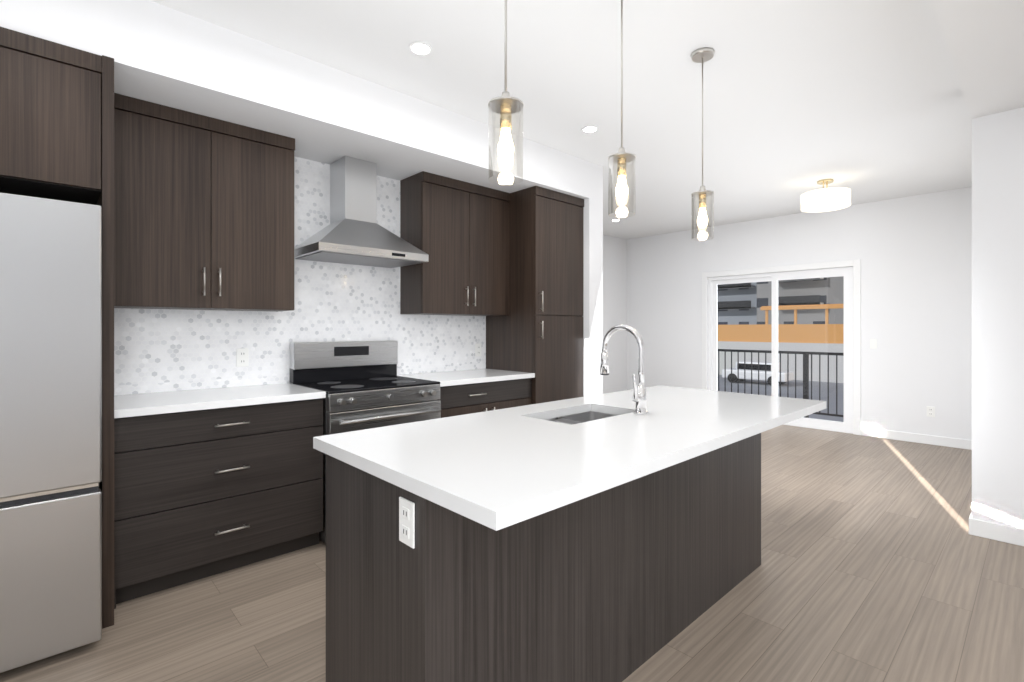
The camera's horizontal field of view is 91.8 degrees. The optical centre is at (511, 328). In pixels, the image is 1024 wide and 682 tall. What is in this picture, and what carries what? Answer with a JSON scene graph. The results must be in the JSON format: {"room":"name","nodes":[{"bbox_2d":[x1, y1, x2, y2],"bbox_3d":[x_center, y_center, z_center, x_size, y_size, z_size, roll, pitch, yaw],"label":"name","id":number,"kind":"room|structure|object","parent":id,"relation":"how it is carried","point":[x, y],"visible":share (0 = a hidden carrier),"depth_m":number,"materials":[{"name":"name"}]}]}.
{"room":"kitchen","nodes":[
{"label":"kitchen","id":0,"kind":"room"},
{"bbox_2d":[0,0,603,396],"bbox_3d":[-1.096,-0.105,3.330,4.530,2.770,0.820,0,0,-43],"label":"wall","id":1,"kind":"structure","parent":0,"point":[162,55],"depth_m":2.80,"materials":[{"name":"white paint"}]},
{"bbox_2d":[0,27,107,204],"bbox_3d":[-2.160,-0.877,2.236,0.439,0.573,0.717,0,0,-43],"label":"upper cabinet","id":2,"kind":"object","parent":1,"relation":"attached to","point":[54,96],"depth_m":2.03,"materials":[{"name":"brown wood"}]},
{"bbox_2d":[100,87,299,314],"bbox_3d":[-1.772,-0.636,2.859,0.899,1.054,0.317,0,0,-43],"label":"upper cabinet","id":3,"kind":"object","parent":1,"relation":"attached to","point":[216,297],"depth_m":2.70,"materials":[{"name":"brown wood"}]},
{"bbox_2d":[294,156,428,267],"bbox_3d":[-1.040,-0.814,3.424,0.780,0.698,0.488,0,0,-43],"label":"range hood","id":4,"kind":"object","parent":1,"relation":"attached to","point":[353,232],"visible":0.96,"depth_m":3.38,"materials":[{"name":"silver metal"}]},
{"bbox_2d":[396,171,507,318],"bbox_3d":[-0.450,-0.636,4.096,0.880,1.054,0.317,0,0,-43],"label":"upper cabinet","id":5,"kind":"object","parent":1,"relation":"attached to","point":[462,227],"depth_m":3.89,"materials":[{"name":"brown wood"}]},
{"bbox_2d":[0,425,1023,681],"bbox_3d":[1.542,1.340,2.977,8.140,0.120,7.540,0,0,-43],"label":"floor","id":6,"kind":"structure","parent":0,"point":[880,563],"depth_m":2.29,"materials":[{"name":"brown wood"}]},
{"bbox_2d":[0,193,101,672],"bbox_3d":[-2.222,0.395,2.033,0.783,1.770,0.875,0,0,-43],"label":"refrigerator","id":7,"kind":"object","parent":6,"relation":"on","point":[50,426],"visible":1,"depth_m":1.88,"materials":[{"name":"grey metal"}]},
{"bbox_2d":[99,399,322,618],"bbox_3d":[-1.655,0.843,2.784,0.967,0.875,0.587,0,0,-43],"label":"base cabinet","id":8,"kind":"object","parent":6,"relation":"on","point":[189,496],"depth_m":2.49,"materials":[{"name":"brown wood"}]},
{"bbox_2d":[102,383,325,418],"bbox_3d":[-1.643,0.385,2.771,0.967,0.038,0.622,0,0,-43],"label":"countertop","id":9,"kind":"structure","parent":8,"relation":"on","point":[204,398],"depth_m":2.63,"materials":[{"name":"white stone"}]},
{"bbox_2d":[290,340,440,543],"bbox_3d":[-0.968,0.688,3.332,0.772,1.185,0.711,0,0,-43],"label":"range","id":10,"kind":"object","parent":6,"relation":"on","point":[362,385],"visible":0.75,"depth_m":3.28,"materials":[{"name":"silver metal"}]},
{"bbox_2d":[439,379,531,417],"bbox_3d":[-0.383,0.843,3.974,0.949,0.875,0.587,0,0,-43],"label":"base cabinet","id":11,"kind":"object","parent":6,"relation":"on","point":[470,398],"depth_m":3.74,"materials":[{"name":"brown wood"}]},
{"bbox_2d":[397,367,531,386],"bbox_3d":[-0.371,0.385,3.962,0.949,0.038,0.622,0,0,-43],"label":"countertop","id":12,"kind":"structure","parent":11,"relation":"on","point":[482,374],"depth_m":3.85,"materials":[{"name":"white stone"}]},
{"bbox_2d":[484,186,583,403],"bbox_3d":[0.202,0.059,4.501,0.624,2.444,0.637,0,0,-43],"label":"tall cabinet","id":13,"kind":"object","parent":6,"relation":"on","point":[542,332],"depth_m":4.23,"materials":[{"name":"brown wood"}]},
{"bbox_2d":[326,436,760,681],"bbox_3d":[0.359,0.841,2.171,2.148,0.878,0.600,0,0,-43],"label":"kitchen island","id":14,"kind":"object","parent":6,"relation":"on","point":[612,537],"depth_m":1.56,"materials":[{"name":"brown wood"}]},
{"bbox_2d":[399,496,414,548],"bbox_3d":[-0.272,0.500,1.279,0.008,0.115,0.070,0,0,-43],"label":"outlet","id":15,"kind":"object","parent":14,"relation":"attached to","point":[406,503],"depth_m":1.27,"materials":[{"name":"white plastic"}]},
{"bbox_2d":[313,385,825,531],"bbox_3d":[0.454,0.384,2.076,2.200,0.037,0.930,0,0,-43],"label":"island countertop","id":16,"kind":"structure","parent":14,"relation":"on","point":[498,470],"depth_m":1.54,"materials":[{"name":"white stone"}]},
{"bbox_2d":[541,408,620,423],"bbox_3d":[0.304,0.500,2.141,0.496,0.220,0.296,0,0,-43],"label":"sink","id":17,"kind":"object","parent":16,"relation":"in","point":[582,413],"depth_m":2.34,"materials":[{"name":"silver metal"}]},
{"bbox_2d":[600,324,648,415],"bbox_3d":[0.468,0.174,2.164,0.120,0.383,0.241,0,0,-43],"label":"faucet","id":18,"kind":"object","parent":16,"relation":"on","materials":[{"name":"silver metal"}]},
{"bbox_2d":[151,0,1023,238],"bbox_3d":[1.542,-1.455,2.977,8.140,0.310,7.540,0,0,-43],"label":"ceiling","id":19,"kind":"structure","parent":0,"point":[866,101],"depth_m":2.92,"materials":[{"name":"white paint"}]},
{"bbox_2d":[409,42,432,55],"bbox_3d":[-0.485,-1.486,2.641,0.124,0.007,0.124,0,0,-43],"label":"recessed light","id":20,"kind":"object","parent":19,"relation":"in","point":[421,48],"visible":1,"depth_m":2.63,"materials":[{"name":"white plastic"}]},
{"bbox_2d":[488,0,522,184],"bbox_3d":[-0.020,-0.987,1.624,0.124,1.004,0.124,0,0,-43],"label":"pendant light","id":21,"kind":"object","parent":19,"relation":"hanging from","point":[505,106],"visible":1,"depth_m":1.61,"materials":[{"name":"clear glass"}]},
{"bbox_2d":[582,126,597,132],"bbox_3d":[0.583,-1.486,3.709,0.124,0.007,0.124,0,0,-43],"label":"recessed light","id":22,"kind":"object","parent":19,"relation":"in","point":[588,129],"visible":1,"depth_m":3.70,"materials":[{"name":"white plastic"}]},
{"bbox_2d":[608,0,635,217],"bbox_3d":[0.470,-0.987,2.125,0.124,1.004,0.124,0,0,-43],"label":"pendant light","id":23,"kind":"object","parent":19,"relation":"hanging from","point":[621,158],"visible":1,"depth_m":2.11,"materials":[{"name":"clear glass"}]},
{"bbox_2d":[690,47,714,239],"bbox_3d":[1.034,-0.987,2.693,0.124,1.004,0.124,0,0,-43],"label":"pendant light","id":24,"kind":"object","parent":19,"relation":"hanging from","point":[704,54],"visible":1,"depth_m":2.68,"materials":[{"name":"clear glass"}]},
{"bbox_2d":[801,179,850,211],"bbox_3d":[3.166,-1.351,5.017,0.430,0.277,0.430,0,0,-43],"label":"drum ceiling light","id":25,"kind":"object","parent":19,"relation":"attached to","point":[823,199],"visible":1,"depth_m":4.89,"materials":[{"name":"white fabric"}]},
{"bbox_2d":[604,235,627,393],"bbox_3d":[0.613,-0.105,7.189,3.480,2.770,0.120,0,0,-43],"label":"wall","id":26,"kind":"structure","parent":0,"point":[615,249],"depth_m":8.14,"materials":[{"name":"white paint"}]},
{"bbox_2d":[628,187,967,439],"bbox_3d":[3.503,-0.105,6.750,0.120,2.770,4.710,0,0,-43],"label":"wall","id":27,"kind":"structure","parent":0,"point":[942,298],"depth_m":5.84,"materials":[{"name":"white paint"}]},
{"bbox_2d":[708,267,852,433],"bbox_3d":[3.549,0.266,6.704,0.087,2.028,1.816,0,0,-43],"label":"slider","id":28,"kind":"object","parent":27,"relation":"in","point":[846,425],"visible":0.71,"depth_m":6.54,"materials":[{"name":"white plastic"}]},
{"bbox_2d":[702,259,860,434],"bbox_3d":[3.498,0.228,6.656,0.016,2.105,1.970,0,0,-43],"label":"door frame","id":29,"kind":"structure","parent":27,"relation":"attached to","point":[856,264],"depth_m":6.00,"materials":[{"name":"white wood"}]},
{"bbox_2d":[861,427,971,449],"bbox_3d":[4.569,1.230,5.511,0.016,0.100,1.165,0,0,-43],"label":"baseboard","id":30,"kind":"structure","parent":27,"relation":"attached to","point":[872,432],"depth_m":5.54,"materials":[{"name":"white paint"}]},
{"bbox_2d":[927,406,934,416],"bbox_3d":[4.614,0.920,5.468,0.008,0.115,0.070,0,0,-43],"label":"outlet","id":31,"kind":"object","parent":27,"relation":"attached to","point":[930,411],"visible":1,"depth_m":5.47,"materials":[{"name":"white plastic"}]},
{"bbox_2d":[968,112,1003,524],"bbox_3d":[3.958,-0.105,4.032,2.910,2.770,0.120,0,0,-43],"label":"wall","id":32,"kind":"structure","parent":0,"point":[986,193],"depth_m":3.03,"materials":[{"name":"white paint"}]},
{"bbox_2d":[969,511,971,534],"bbox_3d":[3.911,1.230,4.081,2.933,0.100,0.013,0,0,-43],"label":"baseboard","id":33,"kind":"structure","parent":32,"relation":"attached to","point":[970,517],"depth_m":3.08,"materials":[{"name":"white"}]},
{"bbox_2d":[1004,107,1023,528],"bbox_3d":[3.899,-0.105,2.053,0.120,2.770,2.670,0,0,-43],"label":"wall","id":34,"kind":"structure","parent":0,"point":[1013,119],"depth_m":2.95,"materials":[{"name":"white paint"}]},
{"bbox_2d":[971,518,1023,545],"bbox_3d":[3.821,1.230,2.042,0.016,0.100,2.820,0,0,-43],"label":"baseboard","id":35,"kind":"structure","parent":34,"relation":"attached to","point":[999,532],"depth_m":2.99,"materials":[{"name":"white"}]},
{"label":"outside","id":36,"kind":"structure","parent":0,"visible":0},
{"bbox_2d":[718,341,843,421],"bbox_3d":[60.200,2.830,88.478,191.600,3.300,280.000,0,0,-43],"label":"ground","id":37,"kind":"structure","parent":36,"point":[827,347],"depth_m":38.53,"materials":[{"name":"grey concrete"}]},
{"bbox_2d":[718,282,756,324],"bbox_3d":[28.229,-11.770,87.663,19.400,25.900,37.500,0,0,-43],"label":"building","id":38,"kind":"structure","parent":37,"relation":"on","point":[737,300],"depth_m":70.73,"materials":[{"name":"grey concrete"}]},
{"bbox_2d":[722,361,793,385],"bbox_3d":[18.538,3.355,37.576,1.940,1.650,4.600,0,0,-43],"label":"suv","id":39,"kind":"object","parent":37,"relation":"on","point":[755,371],"depth_m":36.87,"materials":[{"name":"white metal"}]},
{"bbox_2d":[718,304,843,343],"bbox_3d":[16.552,-0.470,54.480,9.800,3.300,110.000,0,0,-43],"label":"fence","id":40,"kind":"object","parent":37,"relation":"on","point":[832,333],"depth_m":41.87,"materials":[{"name":"brown wood"}]},
{"bbox_2d":[757,276,843,323],"bbox_3d":[44.735,-13.770,62.707,21.400,29.900,19.500,0,0,-43],"label":"building","id":41,"kind":"structure","parent":37,"relation":"on","point":[808,290],"depth_m":59.14,"materials":[{"name":"grey concrete"}]},
{"bbox_3d":[4.077,1.455,7.198,1.330,0.150,3.200,0,0,-43],"label":"balcony slab","id":42,"kind":"object","parent":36,"visible":0},
{"bbox_2d":[718,349,843,417],"bbox_3d":[4.502,0.870,7.596,0.075,1.020,3.150,0,0,-43],"label":"balcony railing","id":43,"kind":"object","parent":42,"relation":"on","point":[806,376],"depth_m":7.66,"materials":[{"name":"black metal"}]}
]}

